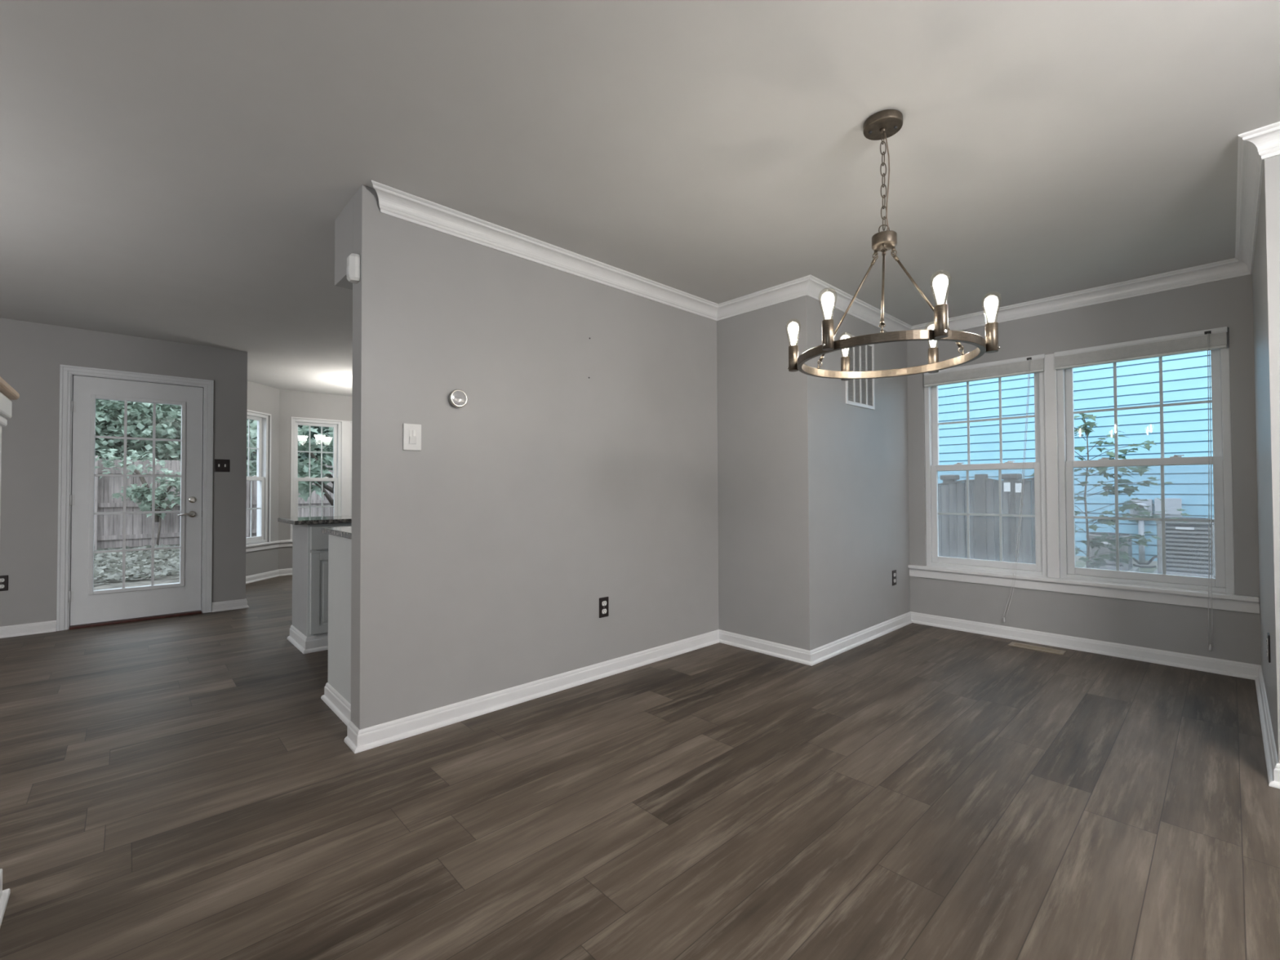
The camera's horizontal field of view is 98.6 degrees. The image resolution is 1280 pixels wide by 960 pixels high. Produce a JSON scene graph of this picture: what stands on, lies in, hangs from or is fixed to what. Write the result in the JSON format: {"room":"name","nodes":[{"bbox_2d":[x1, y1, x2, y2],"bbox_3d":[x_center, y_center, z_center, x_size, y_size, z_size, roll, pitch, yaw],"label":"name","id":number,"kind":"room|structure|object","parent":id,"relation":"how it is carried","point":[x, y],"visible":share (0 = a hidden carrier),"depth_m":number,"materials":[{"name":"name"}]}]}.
{"room":"empty dining room","nodes":[
{"label":"empty dining room","id":0,"kind":"room"},
{"bbox_2d":[0,376,19,927],"bbox_3d":[-1.405,0.436,1.043,0.178,1.392,1.215,1,-1,-43],"label":"wall","id":1,"kind":"structure","parent":0,"point":[7,393],"depth_m":1.47,"materials":[{"name":"paint"}]},
{"bbox_2d":[0,317,247,626],"bbox_3d":[-5.327,-0.024,3.874,4.178,2.440,0.140,1,-1,-43],"label":"wall","id":2,"kind":"structure","parent":0,"point":[32,354],"depth_m":4.39,"materials":[{"name":"paint"}]},
{"bbox_2d":[0,574,8,591],"bbox_3d":[-4.863,0.786,4.188,0.072,0.118,0.009,1,-1,-43],"label":"wall outlet","id":3,"kind":"object","parent":2,"relation":"attached to","point":[3,579],"visible":1,"depth_m":4.20,"materials":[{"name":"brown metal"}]},
{"bbox_2d":[0,620,56,638],"bbox_3d":[-5.666,1.148,3.420,2.803,0.084,0.026,1,-1,-43],"label":"baseboard","id":4,"kind":"structure","parent":2,"relation":"attached to","point":[29,628],"depth_m":4.27,"materials":[{"name":"paint"}]},
{"bbox_2d":[56,364,213,631],"bbox_3d":[-4.290,0.142,4.729,0.977,2.128,0.020,1,-1,-43],"label":"door frame","id":5,"kind":"structure","parent":2,"relation":"attached to","point":[65,371],"depth_m":4.46,"materials":[{"name":"paint"}]},
{"bbox_2d":[67,373,204,629],"bbox_3d":[-4.326,0.170,4.765,0.877,2.073,0.190,1,-1,-43],"label":"door","id":6,"kind":"structure","parent":2,"relation":"attached to","point":[87,607],"depth_m":4.70,"materials":[{"name":"paint"}]},
{"bbox_2d":[93,400,181,588],"bbox_3d":[-4.319,0.122,4.747,0.550,1.594,0.016,1,-1,-43],"label":"grille","id":7,"kind":"object","parent":6,"relation":"attached to","point":[169,402],"depth_m":4.76,"materials":[{"name":"paint"}]},
{"bbox_2d":[213,458,230,471],"bbox_3d":[-3.884,-0.134,5.114,0.116,0.116,0.020,1,-1,-43],"label":"light switch","id":8,"kind":"object","parent":2,"relation":"attached to","point":[220,465],"visible":1,"depth_m":5.12,"materials":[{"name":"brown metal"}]},
{"bbox_2d":[211,598,248,612],"bbox_3d":[-3.823,1.169,5.140,0.281,0.084,0.026,1,-1,-43],"label":"baseboard","id":9,"kind":"structure","parent":2,"relation":"attached to","point":[239,603],"depth_m":5.13,"materials":[{"name":"paint"}]},
{"bbox_2d":[245,380,279,576],"bbox_3d":[-4.798,0.022,6.746,0.140,2.440,0.987,0,-1,2],"label":"wall","id":10,"kind":"structure","parent":0,"point":[263,398],"depth_m":7.02,"materials":[{"name":"paint"}]},
{"bbox_2d":[245,411,268,544],"bbox_3d":[-4.807,-0.023,6.712,0.116,1.610,0.600,0,-1,2],"label":"window","id":11,"kind":"structure","parent":10,"relation":"in","point":[261,536],"depth_m":6.95,"materials":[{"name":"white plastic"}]},
{"bbox_2d":[246,418,257,476],"bbox_3d":[-4.832,-0.396,6.719,0.007,0.712,0.444,0,-1,2],"label":"grille","id":12,"kind":"object","parent":11,"relation":"attached to","point":[248,447],"depth_m":6.80,"materials":[{"name":"white plastic"}]},
{"bbox_2d":[246,480,260,537],"bbox_3d":[-4.791,0.353,6.705,0.007,0.698,0.444,0,-1,2],"label":"grille","id":13,"kind":"object","parent":11,"relation":"attached to","point":[251,508],"depth_m":6.78,"materials":[{"name":"white plastic"}]},
{"bbox_2d":[247,409,271,542],"bbox_3d":[-4.726,-0.033,6.709,0.006,1.628,0.636,0,-1,2],"label":"trim","id":14,"kind":"structure","parent":10,"relation":"attached to","point":[247,410],"depth_m":7.01,"materials":[{"name":"paint"}]},
{"bbox_2d":[245,569,279,583],"bbox_3d":[-4.710,1.200,6.723,0.026,0.084,0.871,0,-1,2],"label":"baseboard","id":15,"kind":"structure","parent":10,"relation":"attached to","point":[253,578],"depth_m":6.84,"materials":[{"name":"paint"}]},
{"bbox_2d":[245,540,279,551],"bbox_3d":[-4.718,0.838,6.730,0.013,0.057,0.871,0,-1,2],"label":"trim","id":16,"kind":"structure","parent":10,"relation":"attached to","point":[272,545],"depth_m":6.85,"materials":[{"name":"paint"}]},
{"bbox_2d":[278,389,351,569],"bbox_3d":[-4.177,0.037,7.775,1.712,2.440,0.140,1,-1,-43],"label":"wall","id":17,"kind":"structure","parent":0,"point":[292,403],"depth_m":7.26,"materials":[{"name":"paint"}]},
{"bbox_2d":[278,568,292,576],"bbox_3d":[-4.116,1.213,7.694,1.596,0.084,0.026,1,-1,-43],"label":"baseboard","id":18,"kind":"structure","parent":17,"relation":"attached to","point":[282,571],"depth_m":7.20,"materials":[{"name":"paint"}]},
{"bbox_2d":[279,542,292,546],"bbox_3d":[-4.122,0.852,7.705,1.596,0.057,0.013,1,-1,-43],"label":"trim","id":19,"kind":"structure","parent":17,"relation":"attached to","point":[287,544],"depth_m":7.21,"materials":[{"name":"paint"}]},
{"bbox_2d":[280,539,292,542],"bbox_3d":[-4.122,0.810,7.705,1.613,0.028,0.054,1,-1,-43],"label":"trim","id":20,"kind":"structure","parent":17,"relation":"attached to","point":[289,540],"depth_m":7.20,"materials":[{"name":"paint"}]},
{"bbox_2d":[292,418,350,517],"bbox_3d":[-4.391,-0.011,7.569,0.700,1.610,0.142,1,-1,-43],"label":"window","id":21,"kind":"structure","parent":17,"relation":"in","point":[336,426],"depth_m":7.68,"materials":[{"name":"white plastic"}]},
{"bbox_2d":[297,426,333,477],"bbox_3d":[-4.458,-0.383,7.564,0.434,0.712,0.007,1,-1,-43],"label":"grille","id":22,"kind":"object","parent":21,"relation":"attached to","point":[309,451],"depth_m":7.60,"materials":[{"name":"white plastic"}]},
{"bbox_2d":[297,480,333,516],"bbox_3d":[-4.429,0.365,7.524,0.434,0.698,0.007,1,-1,-43],"label":"grille","id":23,"kind":"object","parent":21,"relation":"attached to","point":[309,506],"depth_m":7.48,"materials":[{"name":"white plastic"}]},
{"bbox_2d":[290,417,351,539],"bbox_3d":[-4.126,-0.018,7.724,1.336,1.628,0.006,1,-1,-43],"label":"trim","id":24,"kind":"structure","parent":17,"relation":"attached to","point":[291,417],"depth_m":7.28,"materials":[{"name":"paint"}]},
{"bbox_2d":[350,422,351,515],"bbox_3d":[-3.925,-0.005,8.022,0.600,1.610,0.116,1,-1,-43],"label":"window","id":25,"kind":"structure","parent":17,"relation":"in","point":[350,423],"depth_m":7.79,"materials":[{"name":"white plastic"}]},
{"bbox_2d":[334,196,353,289],"bbox_3d":[0.073,-1.101,3.971,4.029,0.327,0.297,1,-1,-43],"label":"wall","id":26,"kind":"structure","parent":0,"point":[344,221],"depth_m":2.61,"materials":[{"name":"paint"}]},
{"bbox_2d":[351,184,718,729],"bbox_3d":[-0.362,-0.055,3.251,2.429,2.440,0.130,1,-1,-43],"label":"wall","id":27,"kind":"structure","parent":0,"point":[484,556],"depth_m":2.88,"materials":[{"name":"paint"}]},
{"bbox_2d":[343,720,359,753],"bbox_3d":[-1.245,1.112,2.384,0.026,0.084,0.156,1,-1,-43],"label":"baseboard","id":28,"kind":"structure","parent":27,"relation":"attached to","point":[351,740],"depth_m":2.39,"materials":[{"name":"paint"}]},
{"bbox_2d":[346,253,359,284],"bbox_3d":[-1.257,-0.928,2.409,0.043,0.118,0.060,1,-1,-43],"label":"sensor","id":29,"kind":"object","parent":27,"relation":"attached to","point":[353,260],"visible":1,"depth_m":2.39,"materials":[{"name":"white plastic"}]},
{"bbox_2d":[403,422,421,450],"bbox_3d":[-1.042,-0.197,2.521,0.082,0.122,0.012,1,-1,-43],"label":"dimmer switch","id":30,"kind":"object","parent":27,"relation":"attached to","point":[411,432],"visible":1,"depth_m":2.52,"materials":[{"name":"white plastic"}]},
{"bbox_2d":[448,389,467,407],"bbox_3d":[-0.880,-0.394,2.663,0.087,0.087,0.032,1,-1,-43],"label":"thermostat","id":31,"kind":"object","parent":27,"relation":"attached to","point":[457,397],"visible":1,"depth_m":2.65,"materials":[{"name":"white plastic"}]},
{"bbox_2d":[355,629,719,753],"bbox_3d":[-0.313,1.121,3.165,2.455,0.084,0.026,1,-1,-43],"label":"baseboard","id":32,"kind":"structure","parent":27,"relation":"attached to","point":[368,738],"depth_m":2.85,"materials":[{"name":"paint"}]},
{"bbox_2d":[371,180,718,320],"bbox_3d":[-0.293,-1.228,3.205,2.411,0.096,0.066,1,-1,-43],"label":"trim","id":33,"kind":"structure","parent":27,"relation":"attached to","point":[393,202],"depth_m":2.92,"materials":[{"name":"paint"}]},
{"bbox_2d":[599,596,608,617],"bbox_3d":[-0.214,0.758,3.277,0.072,0.118,0.009,1,-1,-43],"label":"wall outlet","id":34,"kind":"object","parent":27,"relation":"attached to","point":[603,602],"visible":1,"depth_m":3.27,"materials":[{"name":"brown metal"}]},
{"bbox_2d":[601,608,606,613],"bbox_3d":[-0.213,0.781,3.275,0.035,0.027,0.004,1,-1,-43],"label":"receptacle","id":35,"kind":"object","parent":34,"relation":"attached to","point":[603,611],"depth_m":3.27,"materials":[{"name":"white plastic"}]},
{"bbox_2d":[601,600,606,605],"bbox_3d":[-0.213,0.734,3.276,0.035,0.027,0.004,1,-1,-43],"label":"receptacle","id":36,"kind":"object","parent":34,"relation":"attached to","point":[603,602],"depth_m":3.27,"materials":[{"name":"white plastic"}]},
{"bbox_2d":[0,574,1279,959],"bbox_3d":[-1.525,1.242,2.767,8.248,0.160,11.043,1,-1,-43],"label":"floor","id":37,"kind":"structure","parent":0,"point":[183,787],"depth_m":1.90,"materials":[{"name":"brown wood"}]},
{"bbox_2d":[287,522,351,653],"bbox_3d":[-1.545,0.758,4.788,2.511,0.875,0.522,1,-1,-43],"label":"base cabinet","id":38,"kind":"object","parent":37,"relation":"on","point":[308,629],"visible":0.09,"depth_m":3.83,"materials":[{"name":"paint"}]},
{"bbox_2d":[277,515,351,524],"bbox_3d":[-1.577,0.304,4.785,2.570,0.028,0.565,1,-1,-43],"label":"countertop","id":39,"kind":"structure","parent":38,"relation":"on","point":[327,519],"depth_m":3.89,"materials":[{"name":"stone"}]},
{"bbox_2d":[320,534,351,726],"bbox_3d":[-0.672,0.731,3.472,2.231,0.878,0.638,1,-1,-43],"label":"base cabinet","id":40,"kind":"object","parent":37,"relation":"on","point":[337,691],"visible":0.12,"depth_m":2.77,"materials":[{"name":"paint"}]},
{"bbox_2d":[321,526,351,539],"bbox_3d":[-0.676,0.276,3.483,2.230,0.029,0.647,1,-1,-43],"label":"countertop","id":41,"kind":"structure","parent":40,"relation":"on","point":[341,531],"depth_m":2.79,"materials":[{"name":"stone"}]},
{"bbox_2d":[1008,641,1066,654],"bbox_3d":[2.734,1.159,3.795,0.110,0.005,0.310,1,-1,-43],"label":"floor vent","id":42,"kind":"object","parent":37,"relation":"in","point":[1012,643],"visible":1,"depth_m":3.78,"materials":[{"name":"metal"}]},
{"bbox_2d":[0,0,1279,396],"bbox_3d":[-1.536,-1.353,2.811,8.248,0.150,11.043,1,-1,-43],"label":"ceiling","id":43,"kind":"structure","parent":0,"point":[175,171],"depth_m":2.10,"materials":[{"name":"paint"}]},
{"bbox_2d":[785,109,1001,380],"bbox_3d":[0.883,-0.862,1.989,0.698,0.876,0.662,1,-1,-43],"label":"ring chandelier","id":44,"kind":"object","parent":43,"relation":"hanging from","point":[884,124],"visible":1,"depth_m":1.95,"materials":[{"name":"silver metal"}]},
{"bbox_2d":[787,345,798,371],"bbox_3d":[0.591,-0.469,2.126,0.037,0.095,0.041,1,-1,-43],"label":"socket","id":45,"kind":"object","parent":44,"relation":"attached to","point":[793,349],"depth_m":2.11,"materials":[{"name":"brown metal"}]},
{"bbox_2d":[822,319,834,351],"bbox_3d":[0.615,-0.474,1.801,0.037,0.095,0.037,-1,-1,37],"label":"socket","id":46,"kind":"object","parent":44,"relation":"attached to","point":[828,325],"depth_m":1.79,"materials":[{"name":"brown metal"}]},
{"bbox_2d":[840,356,850,380],"bbox_3d":[0.861,-0.467,2.306,0.037,0.095,0.038,1,-1,-43],"label":"socket","id":47,"kind":"object","parent":44,"relation":"attached to","point":[845,361],"depth_m":2.29,"materials":[{"name":"brown metal"}]},
{"bbox_2d":[928,346,938,373],"bbox_3d":[1.153,-0.470,2.164,0.037,0.095,0.037,0,-1,-28],"label":"socket","id":48,"kind":"object","parent":44,"relation":"attached to","point":[933,353],"depth_m":2.15,"materials":[{"name":"brown metal"}]},
{"bbox_2d":[933,303,948,338],"bbox_3d":[0.908,-0.478,1.658,0.037,0.095,0.038,1,-1,-43],"label":"socket","id":49,"kind":"object","parent":44,"relation":"attached to","point":[940,311],"depth_m":1.64,"materials":[{"name":"brown metal"}]},
{"bbox_2d":[985,321,999,353],"bbox_3d":[1.177,-0.476,1.839,0.037,0.095,0.041,1,-1,-43],"label":"socket","id":50,"kind":"object","parent":44,"relation":"attached to","point":[991,328],"depth_m":1.83,"materials":[{"name":"brown metal"}]},
{"bbox_2d":[716,295,910,650],"bbox_3d":[1.360,-0.044,4.358,1.600,2.440,0.862,1,-1,-43],"label":"wall","id":51,"kind":"structure","parent":0,"point":[813,485],"depth_m":3.80,"materials":[{"name":"paint"}]},
{"bbox_2d":[716,275,810,320],"bbox_3d":[0.814,-1.224,3.738,0.066,0.096,0.798,1,-1,-43],"label":"trim","id":52,"kind":"structure","parent":51,"relation":"attached to","point":[797,288],"depth_m":3.71,"materials":[{"name":"paint"}]},
{"bbox_2d":[719,629,811,666],"bbox_3d":[0.824,1.126,3.727,0.026,0.084,0.758,1,-1,-43],"label":"baseboard","id":53,"kind":"structure","parent":51,"relation":"attached to","point":[764,646],"depth_m":3.70,"materials":[{"name":"paint"}]},
{"bbox_2d":[806,275,911,332],"bbox_3d":[1.648,-1.222,4.016,1.666,0.096,0.066,1,-1,-43],"label":"trim","id":54,"kind":"structure","parent":51,"relation":"attached to","point":[860,309],"depth_m":3.88,"materials":[{"name":"paint"}]},
{"bbox_2d":[844,333,875,409],"bbox_3d":[1.603,-0.781,4.003,0.450,0.500,0.010,1,-1,-43],"label":"air vent","id":55,"kind":"object","parent":51,"relation":"in","point":[860,404],"visible":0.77,"depth_m":4.00,"materials":[{"name":"metal"}]},
{"bbox_2d":[810,611,912,666],"bbox_3d":[1.659,1.127,4.005,1.626,0.084,0.026,1,-1,-43],"label":"baseboard","id":56,"kind":"structure","parent":51,"relation":"attached to","point":[822,653],"depth_m":3.89,"materials":[{"name":"paint"}]},
{"bbox_2d":[892,569,896,585],"bbox_3d":[2.015,0.774,4.356,0.072,0.118,0.009,1,-1,-43],"label":"wall outlet","id":57,"kind":"object","parent":51,"relation":"attached to","point":[894,572],"visible":1,"depth_m":4.35,"materials":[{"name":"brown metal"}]},
{"bbox_2d":[906,381,910,586],"bbox_3d":[0.683,-0.007,6.358,0.140,2.440,4.711,1,-1,-43],"label":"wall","id":58,"kind":"structure","parent":0,"point":[907,381],"depth_m":4.58,"materials":[{"name":"paint"}]},
{"bbox_2d":[906,257,1261,665],"bbox_3d":[2.974,-0.059,3.857,0.206,2.440,2.074,1,-1,-43],"label":"wall","id":59,"kind":"structure","parent":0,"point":[1228,302],"depth_m":3.64,"materials":[{"name":"paint"}]},
{"bbox_2d":[924,354,1044,622],"bbox_3d":[2.595,0.083,4.178,0.077,1.941,0.808,1,-1,-43],"label":"window blind","id":60,"kind":"object","parent":59,"relation":"attached to","point":[1029,365],"visible":0.92,"depth_m":4.12,"materials":[{"name":"white plastic"}]},
{"bbox_2d":[924,372,1047,576],"bbox_3d":[2.659,-0.094,4.254,0.116,1.577,0.814,1,-1,-43],"label":"window","id":61,"kind":"structure","parent":59,"relation":"attached to","point":[932,465],"depth_m":4.20,"materials":[{"name":"white plastic"}]},
{"bbox_2d":[937,377,1034,464],"bbox_3d":[2.675,-0.465,4.276,0.007,0.684,0.658,1,-1,-43],"label":"grille","id":62,"kind":"object","parent":61,"relation":"attached to","point":[1000,418],"depth_m":4.30,"materials":[{"name":"white plastic"}]},
{"bbox_2d":[937,469,1035,561],"bbox_3d":[2.650,0.268,4.238,0.007,0.693,0.658,1,-1,-43],"label":"grille","id":63,"kind":"object","parent":61,"relation":"attached to","point":[940,557],"depth_m":4.28,"materials":[{"name":"white plastic"}]},
{"bbox_2d":[907,564,1259,602],"bbox_3d":[2.896,0.699,3.864,0.066,0.033,1.932,1,-1,-43],"label":"window sill","id":64,"kind":"structure","parent":59,"relation":"attached to","point":[1193,593],"depth_m":3.66,"materials":[{"name":"paint"}]},
{"bbox_2d":[910,611,1260,679],"bbox_3d":[2.895,1.119,3.854,0.026,0.084,1.934,1,-1,-43],"label":"baseboard","id":65,"kind":"structure","parent":59,"relation":"attached to","point":[1220,666],"depth_m":3.67,"materials":[{"name":"paint"}]},
{"bbox_2d":[1053,326,1227,650],"bbox_3d":[3.192,0.062,3.539,0.077,1.926,0.830,1,-1,-43],"label":"window blind","id":66,"kind":"object","parent":59,"relation":"attached to","point":[1213,339],"visible":1,"depth_m":3.48,"materials":[{"name":"white plastic"}]},
{"bbox_2d":[1057,328,1235,594],"bbox_3d":[3.267,-0.108,3.604,0.116,1.577,0.830,1,-1,-43],"label":"window","id":67,"kind":"structure","parent":59,"relation":"attached to","point":[1221,460],"depth_m":3.51,"materials":[{"name":"white plastic"}]},
{"bbox_2d":[1073,356,1211,459],"bbox_3d":[3.282,-0.478,3.626,0.007,0.684,0.674,1,-1,-43],"label":"grille","id":68,"kind":"object","parent":67,"relation":"attached to","point":[1161,388],"depth_m":3.60,"materials":[{"name":"white plastic"}]},
{"bbox_2d":[1074,465,1213,574],"bbox_3d":[3.257,0.254,3.588,0.007,0.693,0.674,1,-1,-43],"label":"grille","id":69,"kind":"object","parent":67,"relation":"attached to","point":[1162,492],"depth_m":3.64,"materials":[{"name":"white plastic"}]},
{"bbox_2d":[1252,163,1278,759],"bbox_3d":[3.059,-0.080,2.613,1.780,2.440,0.140,1,-1,-43],"label":"wall","id":70,"kind":"structure","parent":0,"point":[1260,282],"depth_m":2.44,"materials":[{"name":"paint"}]},
{"bbox_2d":[1235,136,1264,274],"bbox_3d":[2.908,-1.251,2.638,1.706,0.096,0.066,1,-1,-43],"label":"trim","id":71,"kind":"structure","parent":70,"relation":"attached to","point":[1250,162],"depth_m":2.47,"materials":[{"name":"paint"}]},
{"bbox_2d":[1254,665,1278,784],"bbox_3d":[2.946,1.098,2.597,1.666,0.084,0.026,1,-1,-43],"label":"baseboard","id":72,"kind":"structure","parent":70,"relation":"attached to","point":[1269,747],"depth_m":2.42,"materials":[{"name":"paint"}]},
{"bbox_2d":[1266,632,1270,662],"bbox_3d":[2.724,0.726,2.386,0.072,0.118,0.009,1,-1,-43],"label":"wall outlet","id":73,"kind":"object","parent":70,"relation":"attached to","point":[1268,640],"visible":1,"depth_m":2.36,"materials":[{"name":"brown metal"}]},
{"bbox_2d":[1264,155,1279,763],"bbox_3d":[3.207,-0.104,1.253,0.140,2.440,2.331,1,-1,-43],"label":"wall","id":74,"kind":"structure","parent":0,"point":[1272,165],"depth_m":2.05,"materials":[{"name":"paint"}]},
{"bbox_2d":[1238,121,1279,159],"bbox_3d":[3.056,-1.274,1.278,0.066,0.096,2.257,1,-1,-43],"label":"trim","id":75,"kind":"structure","parent":74,"relation":"attached to","point":[1266,139],"depth_m":2.05,"materials":[{"name":"paint"}]},
{"bbox_2d":[1268,763,1279,788],"bbox_3d":[3.094,1.074,1.237,0.026,0.084,2.217,1,-1,-43],"label":"baseboard","id":76,"kind":"structure","parent":74,"relation":"attached to","point":[1276,783],"depth_m":2.03,"materials":[{"name":"paint"}]},
{"label":"outside","id":77,"kind":"structure","parent":0,"visible":0},
{"bbox_2d":[93,538,179,591],"bbox_3d":[-14.426,1.527,8.772,18.908,0.300,19.444,1,-1,-43],"label":"ground","id":78,"kind":"structure","parent":77,"point":[113,584],"depth_m":7.18,"materials":[{"name":"concrete"}]},
{"bbox_2d":[93,543,179,584],"bbox_3d":[-8.577,1.280,8.378,5.103,0.270,4.988,1,-1,-43],"label":"fallen leaves","id":79,"kind":"object","parent":78,"relation":"on","point":[108,561],"visible":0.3,"depth_m":8.30,"materials":[{"name":"beige plant"}]},
{"bbox_2d":[94,448,180,547],"bbox_3d":[-9.680,0.366,10.704,2.047,2.051,0.739,0,-1,-34],"label":"leafy tree","id":80,"kind":"object","parent":78,"relation":"on","point":[144,494],"visible":0.59,"depth_m":10.74,"materials":[{"name":"green plant"}]},
{"bbox_2d":[95,398,181,544],"bbox_3d":[-11.354,-1.402,12.186,3.316,5.654,2.242,1,-1,-43],"label":"leafy tree","id":81,"kind":"object","parent":78,"relation":"on","point":[109,414],"visible":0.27,"depth_m":11.86,"materials":[{"name":"green plant"}]},
{"bbox_2d":[93,455,333,550],"bbox_3d":[-7.629,0.495,13.313,19.024,1.860,0.155,1,-1,-43],"label":"fence","id":82,"kind":"object","parent":78,"relation":"on","point":[104,486],"visible":0.03,"depth_m":11.07,"materials":[{"name":"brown wood"}]},
{"bbox_2d":[246,418,333,464],"bbox_3d":[-8.808,-1.338,14.568,3.289,5.586,2.212,1,-1,-43],"label":"leafy tree","id":83,"kind":"object","parent":78,"relation":"on","point":[305,455],"visible":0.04,"depth_m":14.10,"materials":[{"name":"green plant"}]},
{"bbox_2d":[246,420,333,506],"bbox_3d":[-6.086,-0.234,10.517,1.643,3.218,3.557,-1,-1,29],"label":"leafy tree","id":84,"kind":"object","parent":78,"relation":"on","point":[315,467],"visible":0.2,"depth_m":10.22,"materials":[{"name":"green plant"}]},
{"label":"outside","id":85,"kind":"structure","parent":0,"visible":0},
{"bbox_2d":[1075,561,1157,573],"bbox_3d":[12.430,1.514,12.259,25.072,0.300,17.000,1,-1,-43],"label":"lawn","id":86,"kind":"structure","parent":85,"point":[1077,564],"depth_m":8.17,"materials":[{"name":"green plant"}]},
{"bbox_2d":[937,473,1035,564],"bbox_3d":[4.383,0.592,7.777,0.290,1.460,2.757,1,-1,-43],"label":"wooden fence","id":87,"kind":"object","parent":86,"relation":"on","point":[984,492],"visible":0.47,"depth_m":7.34,"materials":[{"name":"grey wood"}]},
{"bbox_2d":[1004,482,1010,491],"bbox_3d":[4.775,0.093,7.158,0.006,0.120,0.072,1,-1,-43],"label":"tag","id":88,"kind":"object","parent":87,"relation":"attached to","point":[1006,485],"visible":1,"depth_m":7.15,"materials":[{"name":"white paper"}]},
{"bbox_2d":[1014,483,1022,492],"bbox_3d":[4.872,0.102,7.084,0.006,0.120,0.072,1,-1,-43],"label":"tag","id":89,"kind":"object","parent":87,"relation":"attached to","point":[1018,486],"visible":0.76,"depth_m":7.08,"materials":[{"name":"white paper"}]},
{"bbox_2d":[937,350,1213,568],"bbox_3d":[9.757,-1.878,10.519,6.012,6.446,16.000,1,-1,-43],"label":"neighbouring house","id":90,"kind":"structure","parent":86,"relation":"on","point":[1185,379],"depth_m":8.61,"materials":[{"name":"paint"}]},
{"bbox_2d":[1129,498,1152,562],"bbox_3d":[7.564,0.767,8.306,0.194,0.960,0.250,1,-1,-43],"label":"electric meter","id":91,"kind":"object","parent":90,"relation":"attached to","point":[1140,522],"visible":0.46,"depth_m":8.30,"materials":[{"name":"grey metal"}]},
{"bbox_2d":[1154,497,1182,517],"bbox_3d":[7.792,0.411,8.116,0.125,0.285,0.290,1,-1,-43],"label":"box","id":92,"kind":"object","parent":90,"relation":"attached to","point":[1171,504],"visible":0.69,"depth_m":8.06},
{"bbox_2d":[1029,413,1191,568],"bbox_3d":[6.055,0.196,7.159,0.752,2.218,1.592,1,-1,-43],"label":"sapling","id":93,"kind":"object","parent":86,"relation":"on","point":[1128,490],"visible":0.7,"depth_m":7.09,"materials":[{"name":"green plant"}]},
{"bbox_2d":[1082,532,1138,572],"bbox_3d":[6.772,1.043,7.937,0.570,0.544,0.570,1,-1,-43],"label":"air conditioner","id":94,"kind":"object","parent":86,"relation":"on","point":[1111,565],"visible":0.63,"depth_m":7.79,"materials":[{"name":"metal"}]},
{"bbox_2d":[1132,555,1157,568],"bbox_3d":[7.161,1.155,7.791,0.312,0.199,0.158,0,-1,13],"label":"refrigerant line","id":95,"kind":"object","parent":94,"relation":"attached to","point":[1153,557],"visible":0.9,"depth_m":7.79,"materials":[{"name":"grey metal"}]},
{"bbox_2d":[1152,516,1215,577],"bbox_3d":[7.255,0.902,7.285,0.683,0.799,0.683,1,-1,-43],"label":"air conditioner","id":96,"kind":"object","parent":86,"relation":"on","point":[1187,544],"visible":0.61,"depth_m":7.10,"materials":[{"name":"metal"}]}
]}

